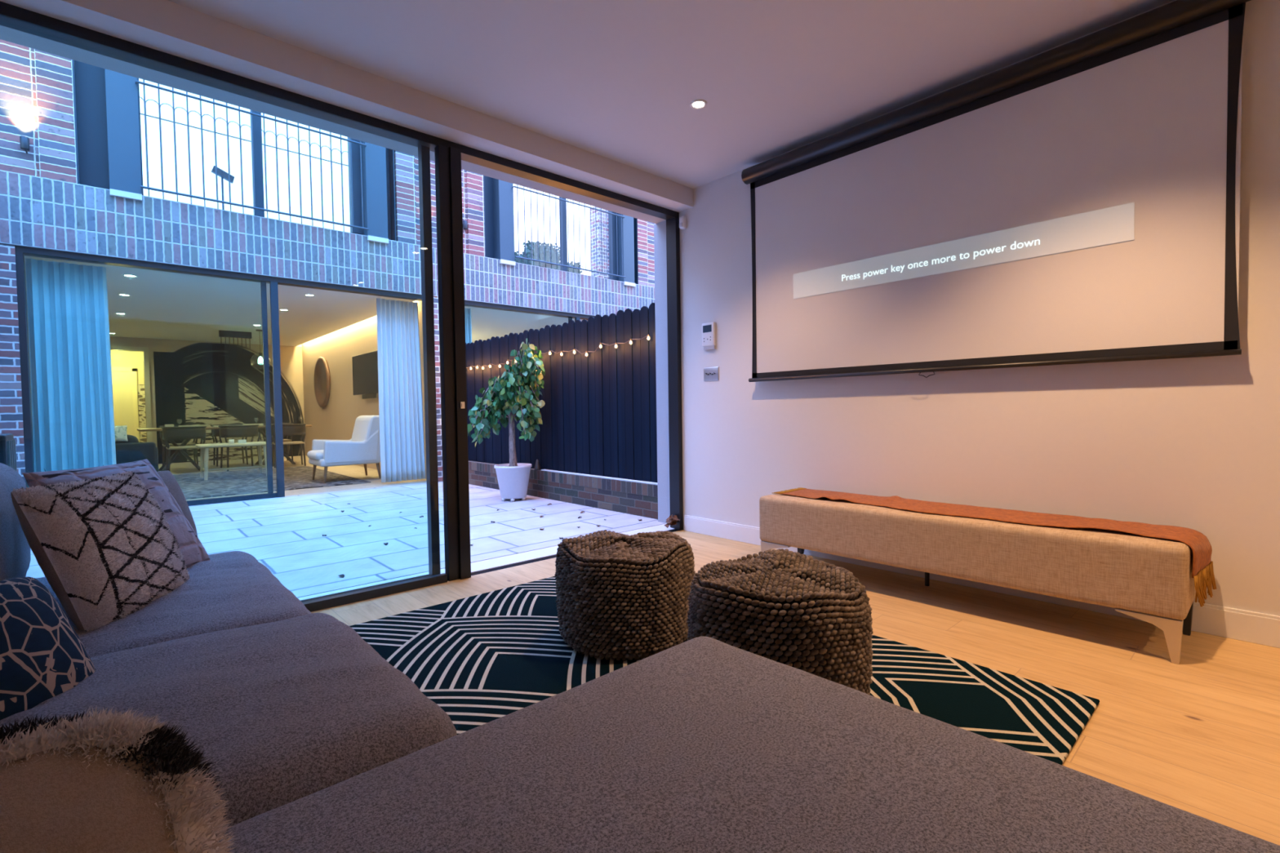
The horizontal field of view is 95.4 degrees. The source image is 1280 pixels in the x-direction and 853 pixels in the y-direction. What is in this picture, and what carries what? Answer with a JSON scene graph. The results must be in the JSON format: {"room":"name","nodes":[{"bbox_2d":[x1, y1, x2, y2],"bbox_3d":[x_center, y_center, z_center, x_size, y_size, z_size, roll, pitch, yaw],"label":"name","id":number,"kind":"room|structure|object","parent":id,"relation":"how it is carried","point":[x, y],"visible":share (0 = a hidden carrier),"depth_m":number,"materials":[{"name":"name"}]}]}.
{"room":"home cinema room","nodes":[
{"label":"home cinema room","id":0,"kind":"room"},
{"bbox_2d":[27,327,32,427],"bbox_3d":[-9.975,-0.555,9.377,0.150,3.050,10.500,-2,2,-42],"label":"wall","id":1,"kind":"structure","parent":0,"point":[28,327],"depth_m":9.81,"materials":[{"name":"red brick"}]},
{"bbox_2d":[110,350,144,435],"bbox_3d":[-11.165,-0.567,14.107,4.450,2.630,0.100,-2,2,-42],"label":"wall","id":2,"kind":"structure","parent":0,"point":[118,358],"depth_m":13.48,"materials":[{"name":"paint"}]},
{"bbox_2d":[111,366,139,442],"bbox_3d":[-11.947,-0.286,13.286,0.750,2.140,0.070,-2,2,-42],"label":"door","id":3,"kind":"structure","parent":2,"relation":"in","point":[124,380],"depth_m":13.38,"materials":[{"name":"wood"}]},
{"bbox_2d":[110,336,302,447],"bbox_3d":[-9.826,-0.544,12.635,4.450,2.630,0.120,-2,2,-42],"label":"wall","id":4,"kind":"structure","parent":0,"point":[114,340],"depth_m":12.19,"materials":[{"name":"beige paint"}]},
{"bbox_2d":[110,345,151,442],"bbox_3d":[-10.658,-0.413,11.868,1.040,2.440,0.180,-2,2,-42],"label":"trim","id":5,"kind":"structure","parent":4,"relation":"attached to","point":[146,362],"depth_m":12.11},
{"bbox_2d":[152,340,305,463],"bbox_3d":[-9.156,-0.554,13.153,2.759,2.600,0.015,-2,2,-42],"label":"wall mural","id":6,"kind":"object","parent":4,"relation":"attached to","point":[206,384],"visible":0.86,"depth_m":12.96},
{"bbox_2d":[24,255,414,346],"bbox_3d":[-7.288,-1.860,9.684,4.320,0.100,7.630,-2,2,-42],"label":"ceiling","id":7,"kind":"structure","parent":0,"point":[162,304],"depth_m":8.85,"materials":[{"name":"paint"}]},
{"bbox_2d":[25,258,116,471],"bbox_3d":[-5.850,-0.399,6.006,0.620,2.555,0.099,-2,2,-42],"label":"curtain","id":8,"kind":"object","parent":7,"relation":"hanging from","point":[72,401],"visible":0.85,"depth_m":5.99,"materials":[{"name":"fabric"}]},
{"bbox_2d":[117,293,131,296],"bbox_3d":[-6.886,-1.756,7.774,0.140,0.006,0.140,-2,2,-42],"label":"recessed light","id":9,"kind":"object","parent":7,"relation":"in","point":[123,295],"visible":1,"depth_m":7.78,"materials":[{"name":"white"}]},
{"bbox_2d":[121,274,137,277],"bbox_3d":[-5.889,-1.740,6.721,0.140,0.006,0.140,-2,2,-42],"label":"recessed light","id":10,"kind":"object","parent":7,"relation":"in","point":[125,275],"visible":1,"depth_m":6.71,"materials":[{"name":"white"}]},
{"bbox_2d":[218,330,251,350],"bbox_3d":[-7.875,-1.670,11.336,0.520,0.360,0.080,-2,2,-42],"label":"linear chandelier","id":11,"kind":"object","parent":7,"relation":"hanging from","point":[230,334],"visible":1,"depth_m":11.31,"materials":[{"name":"black metal"}]},
{"bbox_2d":[250,329,271,368],"bbox_3d":[-7.299,-1.479,11.187,0.340,0.750,0.340,-2,2,-42],"label":"pendant light","id":12,"kind":"object","parent":7,"relation":"hanging from","point":[260,359],"visible":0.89,"depth_m":11.17,"materials":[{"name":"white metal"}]},
{"bbox_2d":[303,293,315,296],"bbox_3d":[-4.520,-1.797,7.964,0.140,0.006,0.140,-2,2,-42],"label":"recessed light","id":13,"kind":"object","parent":7,"relation":"in","point":[306,295],"visible":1,"depth_m":7.96,"materials":[{"name":"white"}]},
{"bbox_2d":[376,297,426,482],"bbox_3d":[-3.377,-0.503,8.278,0.637,2.555,0.099,-2,2,-42],"label":"curtain","id":14,"kind":"object","parent":7,"relation":"hanging from","point":[402,437],"visible":1,"depth_m":8.25,"materials":[{"name":"fabric"}]},
{"bbox_2d":[0,39,655,483],"bbox_3d":[-3.021,-2.355,8.372,12.000,6.500,0.300,-2,2,-42],"label":"wall","id":15,"kind":"structure","parent":0,"point":[37,88],"depth_m":5.66,"materials":[{"name":"brick"}]},
{"bbox_2d":[19,135,30,153],"bbox_3d":[-5.870,-2.684,5.556,0.064,0.149,0.087,-2,2,-42],"label":"wall lamp","id":16,"kind":"object","parent":15,"relation":"attached to","point":[24,140],"visible":1,"depth_m":5.53,"materials":[{"name":"grey metal"}]},
{"bbox_2d":[14,244,422,506],"bbox_3d":[-4.485,-0.466,6.990,4.040,2.650,0.140,-2,2,-42],"label":"door","id":17,"kind":"structure","parent":15,"relation":"in","point":[20,251],"depth_m":6.83,"materials":[{"name":"grey metal"}]},
{"bbox_2d":[71,59,396,244],"bbox_3d":[-4.535,-3.524,6.889,3.120,2.230,0.270,-2,2,-42],"label":"window","id":18,"kind":"structure","parent":15,"relation":"in","point":[106,102],"depth_m":6.05,"materials":[{"name":"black metal"}]},
{"bbox_2d":[135,79,368,230],"bbox_3d":[-4.408,-3.183,6.839,2.276,1.313,0.083,-2,2,-42],"label":"guard","id":19,"kind":"object","parent":18,"relation":"attached to","point":[143,82],"visible":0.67,"depth_m":6.72,"materials":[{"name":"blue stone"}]},
{"bbox_2d":[0,169,654,316],"bbox_3d":[-3.015,-2.195,8.372,12.000,0.680,0.312,-2,2,-42],"label":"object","id":20,"kind":"structure","parent":15,"relation":"attached to","point":[36,211],"depth_m":6.79,"materials":[{"name":"brick"}]},
{"bbox_2d":[462,220,467,231],"bbox_3d":[-2.572,-2.943,8.550,0.064,0.149,0.087,-2,2,-42],"label":"wall lamp","id":21,"kind":"object","parent":15,"relation":"attached to","point":[464,222],"visible":0.98,"depth_m":8.52,"materials":[{"name":"grey metal"}]},
{"bbox_2d":[464,300,602,322],"bbox_3d":[-1.197,-0.604,9.978,3.950,2.650,0.140,-2,2,-42],"label":"door","id":22,"kind":"structure","parent":15,"relation":"in","point":[467,303],"depth_m":9.32,"materials":[{"name":"grey metal"}]},
{"bbox_2d":[483,175,638,286],"bbox_3d":[-1.258,-3.661,9.867,3.120,2.230,0.270,-2,2,-42],"label":"window","id":23,"kind":"structure","parent":15,"relation":"in","point":[499,220],"depth_m":9.07,"materials":[{"name":"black metal"}]},
{"bbox_2d":[512,184,626,277],"bbox_3d":[-1.130,-3.320,9.817,2.276,1.313,0.083,-2,2,-42],"label":"guard","id":24,"kind":"object","parent":23,"relation":"attached to","point":[517,187],"visible":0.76,"depth_m":9.72,"materials":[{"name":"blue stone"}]},
{"bbox_2d":[0,25,666,223],"bbox_3d":[-0.057,-3.543,4.607,9.800,3.590,0.370,-2,2,-42],"label":"glass wall","id":25,"kind":"structure","parent":0,"point":[11,35],"depth_m":3.03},
{"bbox_2d":[0,1,683,612],"bbox_3d":[-1.271,-0.356,3.376,4.450,2.670,0.196,-2,2,-42],"label":"sliding door frame","id":26,"kind":"structure","parent":25,"relation":"in","point":[449,155],"depth_m":3.43,"materials":[{"name":"black metal"}]},
{"bbox_2d":[664,514,680,528],"bbox_3d":[0.253,0.772,4.774,0.141,0.103,0.142,-2,2,-42],"label":"leaf","id":27,"kind":"object","parent":26,"relation":"on","point":[671,520],"visible":1,"depth_m":4.76,"materials":[{"name":"brown plant"}]},
{"bbox_2d":[0,0,693,212],"bbox_3d":[-1.241,-1.802,3.202,4.350,0.264,0.158,-2,2,-42],"label":"ceiling bulkhead","id":28,"kind":"structure","parent":25,"relation":"attached to","point":[166,26],"depth_m":2.89,"materials":[{"name":"paint"}]},
{"bbox_2d":[26,455,666,598],"bbox_3d":[-6.574,0.874,9.248,4.620,0.100,15.300,-2,2,-42],"label":"floor","id":29,"kind":"structure","parent":0,"point":[284,535],"depth_m":5.10,"materials":[{"name":"stone"}]},
{"bbox_2d":[0,433,17,471],"bbox_3d":[-3.081,0.507,2.506,0.548,0.930,0.288,-2,2,-42],"label":"planter box","id":30,"kind":"object","parent":29,"relation":"on","point":[7,443],"visible":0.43,"depth_m":2.59,"materials":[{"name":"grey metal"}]},
{"bbox_2d":[115,435,158,471],"bbox_3d":[-7.960,0.497,8.509,1.380,0.740,0.900,-2,2,-42],"label":"sofa","id":31,"kind":"object","parent":29,"relation":"on","point":[131,451],"visible":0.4,"depth_m":8.50,"materials":[{"name":"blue fabric"}]},
{"bbox_2d":[114,425,128,441],"bbox_3d":[-7.617,0.105,8.381,0.360,0.230,0.146,-2,2,-42],"label":"cushion","id":32,"kind":"object","parent":31,"relation":"on","point":[121,435],"visible":0.42,"depth_m":8.42,"materials":[{"name":"fabric"}]},
{"bbox_2d":[137,384,146,442],"bbox_3d":[-11.493,-0.110,13.709,0.460,1.750,0.040,-2,2,-42],"label":"screen","id":33,"kind":"object","parent":29,"relation":"on","point":[141,396],"visible":0.21,"depth_m":13.57,"materials":[{"name":"gold"}]},
{"bbox_2d":[157,425,198,465],"bbox_3d":[-8.868,0.390,11.214,0.630,0.821,0.494,-2,2,-42],"label":"dining chair","id":34,"kind":"object","parent":29,"relation":"on","point":[194,442],"visible":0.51,"depth_m":11.20,"materials":[{"name":"brown wood"}]},
{"bbox_2d":[161,426,206,471],"bbox_3d":[-7.937,0.408,10.161,0.630,0.821,0.494,-2,2,-42],"label":"dining chair","id":35,"kind":"object","parent":29,"relation":"on","point":[188,432],"visible":0.8,"depth_m":9.98,"materials":[{"name":"brown wood"}]},
{"bbox_2d":[137,424,311,471],"bbox_3d":[-7.877,0.404,11.165,2.640,0.805,0.920,-2,2,-42],"label":"dining table","id":36,"kind":"object","parent":29,"relation":"on","point":[185,442],"visible":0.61,"depth_m":10.65,"materials":[{"name":"brown wood"}]},
{"bbox_2d":[164,424,173,426],"bbox_3d":[-8.367,-0.003,10.348,0.120,0.070,0.120,-2,2,-42],"label":"box","id":37,"kind":"object","parent":36,"relation":"on","point":[166,425],"visible":0.57,"depth_m":10.30,"materials":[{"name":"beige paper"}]},
{"bbox_2d":[178,425,199,426],"bbox_3d":[-8.160,0.003,10.536,0.300,0.040,0.120,-2,2,-42],"label":"box","id":38,"kind":"object","parent":36,"relation":"on","point":[183,425],"visible":0.45,"depth_m":10.49,"materials":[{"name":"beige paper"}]},
{"bbox_2d":[242,423,262,426],"bbox_3d":[-7.442,-0.030,11.188,0.320,0.045,0.120,-2,2,-42],"label":"box","id":39,"kind":"object","parent":36,"relation":"on","point":[260,424],"visible":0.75,"depth_m":11.14,"materials":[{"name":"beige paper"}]},
{"bbox_2d":[210,423,248,466],"bbox_3d":[-8.276,0.365,11.752,0.630,0.821,0.494,-2,2,-42],"label":"dining chair","id":40,"kind":"object","parent":29,"relation":"on","point":[214,432],"visible":0.36,"depth_m":11.74,"materials":[{"name":"brown wood"}]},
{"bbox_2d":[217,424,260,471],"bbox_3d":[-7.378,0.382,10.736,0.494,0.821,0.630,1,2,42],"label":"dining chair","id":41,"kind":"object","parent":29,"relation":"on","point":[251,430],"visible":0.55,"depth_m":10.55,"materials":[{"name":"brown wood"}]},
{"bbox_2d":[173,466,370,499],"bbox_3d":[-6.187,0.824,8.789,2.880,0.013,3.700,-2,2,-42],"label":"carpet","id":42,"kind":"object","parent":29,"relation":"on","point":[192,486],"visible":0.56,"depth_m":8.57,"materials":[{"name":"carpet"}]},
{"bbox_2d":[195,441,266,480],"bbox_3d":[-6.491,0.537,9.319,0.940,0.536,0.600,-2,2,-42],"label":"coffee table","id":43,"kind":"object","parent":42,"relation":"on","point":[204,448],"visible":0.8,"depth_m":9.22,"materials":[{"name":"brown wood"}]},
{"bbox_2d":[228,439,234,444],"bbox_3d":[-6.431,0.240,9.165,0.070,0.070,0.070,-2,2,-42],"label":"candle jar","id":44,"kind":"object","parent":43,"relation":"on","point":[230,441],"visible":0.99,"depth_m":9.14,"materials":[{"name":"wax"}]},
{"bbox_2d":[238,439,246,443],"bbox_3d":[-6.328,0.240,9.260,0.100,0.060,0.060,-2,2,-42],"label":"desk calendar","id":45,"kind":"object","parent":43,"relation":"on","point":[245,440],"visible":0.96,"depth_m":9.24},
{"bbox_2d":[306,415,381,483],"bbox_3d":[-4.366,0.315,8.774,1.076,0.954,0.740,-2,2,-42],"label":"armchair","id":46,"kind":"object","parent":42,"relation":"on","point":[363,447],"visible":0.98,"depth_m":8.57,"materials":[{"name":"fabric"}]},
{"bbox_2d":[306,449,323,460],"bbox_3d":[-4.492,0.410,8.661,0.730,0.150,0.550,-2,2,-42],"label":"seat cushion","id":47,"kind":"object","parent":46,"relation":"on","point":[314,455],"depth_m":8.32,"materials":[{"name":"fabric"}]},
{"bbox_2d":[258,422,293,460],"bbox_3d":[-7.684,0.341,12.290,0.630,0.821,0.494,-2,2,-42],"label":"dining chair","id":48,"kind":"object","parent":29,"relation":"on","point":[264,428],"visible":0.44,"depth_m":12.28,"materials":[{"name":"brown wood"}]},
{"bbox_2d":[271,423,306,467],"bbox_3d":[-6.776,0.359,11.216,0.630,0.821,0.494,-2,2,-37],"label":"dining chair","id":49,"kind":"object","parent":29,"relation":"on","point":[288,429],"visible":0.85,"depth_m":11.12,"materials":[{"name":"brown wood"}]},
{"bbox_2d":[467,337,545,501],"bbox_3d":[-1.510,-0.078,6.549,0.938,1.813,0.519,-1,2,-2],"label":"potted tree","id":50,"kind":"object","parent":29,"relation":"on","point":[511,394],"visible":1,"depth_m":6.43,"materials":[{"name":"green plant"}]},
{"bbox_2d":[468,460,657,519],"bbox_3d":[-1.220,0.653,6.882,0.144,0.322,4.400,-2,2,-42],"label":"wall","id":51,"kind":"structure","parent":29,"relation":"on","point":[633,497],"depth_m":6.05,"materials":[{"name":"brick"}]},
{"bbox_2d":[533,459,541,470],"bbox_3d":[-1.193,0.442,6.768,0.084,0.125,0.082,-2,2,-42],"label":"cone","id":52,"kind":"object","parent":51,"relation":"on","point":[537,467],"visible":1,"depth_m":6.75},
{"bbox_2d":[465,302,657,482],"bbox_3d":[-1.196,-0.329,6.860,0.062,1.662,4.340,-2,2,-42],"label":"fence","id":53,"kind":"object","parent":51,"relation":"on","point":[598,413],"visible":0.81,"depth_m":6.10,"materials":[{"name":"wood"}]},
{"bbox_2d":[466,359,516,369],"bbox_3d":[-1.928,-0.790,7.548,0.030,0.070,1.309,-2,2,-42],"label":"string lights","id":54,"kind":"object","parent":53,"relation":"hanging from","point":[507,362],"depth_m":7.56},
{"bbox_2d":[541,334,649,356],"bbox_3d":[-0.506,-0.786,5.983,0.030,0.121,1.794,-2,2,-42],"label":"string lights","id":55,"kind":"object","parent":53,"relation":"hanging from","point":[600,346],"depth_m":5.85},
{"bbox_2d":[302,300,426,479],"bbox_3d":[-6.583,-0.697,12.459,0.120,3.050,10.500,-2,2,-42],"label":"wall","id":56,"kind":"structure","parent":0,"point":[335,420],"depth_m":11.81,"materials":[{"name":"beige paint"}]},
{"bbox_2d":[313,356,330,407],"bbox_3d":[-6.929,-0.964,12.681,0.075,1.100,1.100,-2,2,-42],"label":"round mirror","id":57,"kind":"object","parent":56,"relation":"attached to","point":[322,380],"visible":1,"depth_m":12.65,"materials":[{"name":"brown wood"}]},
{"bbox_2d":[351,350,378,399],"bbox_3d":[-4.840,-0.896,10.364,0.105,0.800,1.440,-2,2,-42],"label":"television","id":58,"kind":"object","parent":56,"relation":"attached to","point":[365,366],"visible":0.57,"depth_m":10.30,"materials":[{"name":"black plastic"}]},
{"bbox_2d":[297,524,674,599],"bbox_3d":[-1.310,0.947,3.554,4.350,0.056,0.210,-2,2,-42],"label":"trim","id":59,"kind":"structure","parent":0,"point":[480,566],"depth_m":3.91,"materials":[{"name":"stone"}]},
{"bbox_2d":[464,306,587,342],"bbox_3d":[-3.849,-2.109,12.806,4.480,0.330,7.630,-2,2,-42],"label":"ceiling","id":60,"kind":"structure","parent":0,"point":[486,323],"depth_m":10.62,"materials":[{"name":"paint"}]},
{"bbox_2d":[464,307,471,343],"bbox_3d":[-2.661,-0.533,8.928,0.247,2.555,0.097,-2,2,-42],"label":"curtain","id":61,"kind":"object","parent":60,"relation":"hanging from","point":[467,311],"visible":0.15,"depth_m":8.93,"materials":[{"name":"fabric"}]},
{"bbox_2d":[653,220,670,523],"bbox_3d":[0.349,-0.460,5.047,0.200,2.610,0.400,-2,2,-42],"label":"wall reveal","id":62,"kind":"structure","parent":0,"point":[660,228],"depth_m":5.07,"materials":[{"name":"white paint"}]},
{"bbox_2d":[168,0,1173,188],"bbox_3d":[0.641,-1.840,1.128,4.350,0.120,5.442,-2,2,-42],"label":"ceiling","id":63,"kind":"structure","parent":0,"point":[615,80],"depth_m":2.85,"materials":[{"name":"paint"}]},
{"bbox_2d":[689,99,706,109],"bbox_3d":[0.333,-1.838,3.320,0.097,0.006,0.097,-2,2,-42],"label":"recessed light","id":64,"kind":"object","parent":63,"relation":"in","point":[696,104],"visible":1,"depth_m":3.32,"materials":[{"name":"white"}]},
{"bbox_2d":[311,529,1279,845],"bbox_3d":[0.630,0.993,1.271,4.350,0.080,5.600,-2,2,-42],"label":"floor","id":65,"kind":"structure","parent":0,"point":[1199,735],"depth_m":2.18,"materials":[{"name":"brown wood"}]},
{"bbox_2d":[0,462,1279,852],"bbox_3d":[-0.604,0.543,0.885,1.905,0.880,4.110,-2,2,-42],"label":"sofa","id":66,"kind":"object","parent":65,"relation":"on","point":[318,743],"visible":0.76,"depth_m":0.91,"materials":[{"name":"fabric"}]},
{"bbox_2d":[0,577,95,719],"bbox_3d":[-1.267,0.473,1.082,0.255,0.311,0.422,-1,2,7],"label":"cushion","id":67,"kind":"object","parent":66,"relation":"on","point":[42,656],"visible":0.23,"depth_m":1.15,"materials":[{"name":"blue fabric"}]},
{"bbox_2d":[11,471,189,631],"bbox_3d":[-1.570,0.354,1.735,0.239,0.411,0.465,-1,2,-10],"label":"cushion","id":68,"kind":"object","parent":66,"relation":"on","point":[104,546],"visible":0.93,"depth_m":1.61,"materials":[{"name":"beige fabric"}]},
{"bbox_2d":[22,458,210,567],"bbox_3d":[-1.759,0.332,2.002,0.248,0.406,0.502,-1,2,-6],"label":"cushion","id":69,"kind":"object","parent":66,"relation":"on","point":[193,552],"visible":0.35,"depth_m":2.11,"materials":[{"name":"fabric"}]},
{"bbox_2d":[0,706,243,852],"bbox_3d":[-0.650,0.550,0.438,0.458,0.460,0.620,1,2,43],"label":"cushion","id":70,"kind":"object","parent":66,"relation":"on","point":[111,784],"visible":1,"depth_m":0.63,"materials":[{"name":"beige fabric"}]},
{"bbox_2d":[156,470,197,535],"bbox_3d":[-1.892,0.360,2.292,0.161,0.355,0.347,-1,2,-12],"label":"cushion","id":71,"kind":"object","parent":66,"relation":"on","point":[168,478],"visible":0.14,"depth_m":2.38,"materials":[{"name":"grey fabric"}]},
{"bbox_2d":[0,613,457,827],"bbox_3d":[-0.899,0.644,1.142,0.812,0.285,0.892,-2,2,-42],"label":"seat cushion","id":72,"kind":"object","parent":66,"relation":"on","point":[288,710],"depth_m":1.08,"materials":[{"name":"fabric"}]},
{"bbox_2d":[349,576,1099,764],"bbox_3d":[0.034,0.925,2.274,1.760,0.012,2.512,-2,2,-42],"label":"rug","id":73,"kind":"object","parent":65,"relation":"on","point":[482,659],"visible":0.29,"depth_m":2.17,"materials":[{"name":"fabric"}]},
{"bbox_2d":[554,529,695,661],"bbox_3d":[-0.068,0.690,2.538,0.596,0.446,0.613,0,2,23],"label":"pouf","id":74,"kind":"object","parent":73,"relation":"on","point":[624,597],"visible":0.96,"depth_m":2.30,"materials":[{"name":"fabric"}]},
{"bbox_2d":[686,548,873,694],"bbox_3d":[0.463,0.688,1.968,0.609,0.468,0.593,0,2,29],"label":"pouf","id":75,"kind":"object","parent":73,"relation":"on","point":[784,606],"visible":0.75,"depth_m":1.75,"materials":[{"name":"fabric"}]},
{"bbox_2d":[759,493,1195,664],"bbox_3d":[1.560,0.661,3.060,0.453,0.451,1.958,-2,2,-42],"label":"bench","id":76,"kind":"object","parent":65,"relation":"on","point":[1149,580],"visible":0.77,"depth_m":2.61,"materials":[{"name":"beige fabric"}]},
{"bbox_2d":[772,487,1216,606],"bbox_3d":[1.603,0.546,3.047,0.379,0.268,2.000,-2,2,-42],"label":"throw blanket","id":77,"kind":"object","parent":76,"relation":"on","point":[1202,573],"visible":1,"depth_m":2.68,"materials":[{"name":"orange fabric"}]},
{"bbox_2d":[679,0,1279,616],"bbox_3d":[2.255,-0.503,2.724,0.100,2.936,5.600,-2,2,-42],"label":"wall","id":78,"kind":"structure","parent":0,"point":[1193,443],"depth_m":2.92,"materials":[{"name":"paint"}]},
{"bbox_2d":[679,216,686,229],"bbox_3d":[0.342,-1.635,4.667,0.050,0.100,0.056,-2,2,-42],"label":"sensor","id":79,"kind":"object","parent":78,"relation":"attached to","point":[682,220],"visible":1,"depth_m":4.65,"materials":[{"name":"white plastic"}]},
{"bbox_2d":[702,321,715,350],"bbox_3d":[0.532,-0.701,4.516,0.028,0.207,0.124,-2,2,-42],"label":"thermostat","id":80,"kind":"object","parent":78,"relation":"attached to","point":[708,336],"visible":1,"depth_m":4.50,"materials":[{"name":"grey plastic"}]},
{"bbox_2d":[703,366,719,381],"bbox_3d":[0.547,-0.408,4.518,0.022,0.104,0.152,-2,2,-42],"label":"light switch","id":81,"kind":"object","parent":78,"relation":"attached to","point":[709,373],"visible":1,"depth_m":4.52,"materials":[{"name":"plastic"}]},
{"bbox_2d":[684,515,1279,648],"bbox_3d":[2.242,0.823,2.713,0.016,0.127,5.570,-2,2,-42],"label":"baseboard","id":82,"kind":"structure","parent":78,"relation":"attached to","point":[1257,628],"depth_m":2.82,"materials":[{"name":"white wood"}]},
{"bbox_2d":[741,0,1250,382],"bbox_3d":[1.606,-1.042,3.240,0.130,1.538,2.500,-2,2,-42],"label":"projector screen","id":83,"kind":"object","parent":78,"relation":"attached to","point":[1144,109],"visible":1,"depth_m":2.87,"materials":[{"name":"fabric"}]},
{"bbox_2d":[793,202,1134,298],"bbox_3d":[1.613,-0.926,3.241,0.002,0.168,1.752,-2,2,-42],"label":"projected message","id":84,"kind":"object","parent":83,"relation":"attached to","point":[1113,224],"visible":1,"depth_m":3.05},
{"bbox_3d":[-5.744,-2.303,11.371,12.000,0.200,7.800,-2,2,-42],"label":"floor","id":85,"kind":"structure","parent":0,"visible":0},
{"bbox_2d":[211,165,234,209],"bbox_3d":[-5.776,-2.946,8.088,0.260,1.280,0.060,-2,2,-42],"label":"floodlight","id":86,"kind":"object","parent":85,"relation":"on","point":[220,173],"visible":0.62,"depth_m":8.06,"materials":[{"name":"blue metal"}]},
{"bbox_2d":[139,96,348,231],"bbox_3d":[-5.713,-3.390,8.679,3.706,2.132,0.019,-2,2,-42],"label":"railing","id":87,"kind":"object","parent":85,"relation":"on","point":[140,96],"visible":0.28,"depth_m":8.50,"materials":[{"name":"black metal"}]},
{"bbox_2d":[514,240,582,274],"bbox_3d":[-2.033,-3.124,11.970,1.904,1.362,0.507,-2,2,-42],"label":"hedge","id":88,"kind":"object","parent":85,"relation":"on","point":[535,245],"visible":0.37,"depth_m":11.82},
{"bbox_2d":[590,206,608,279],"bbox_3d":[-0.857,-3.643,12.752,0.330,2.250,0.300,-2,2,-42],"label":"brick pillar","id":89,"kind":"structure","parent":85,"relation":"on","point":[596,224],"depth_m":12.62,"materials":[{"name":"beige brick"}]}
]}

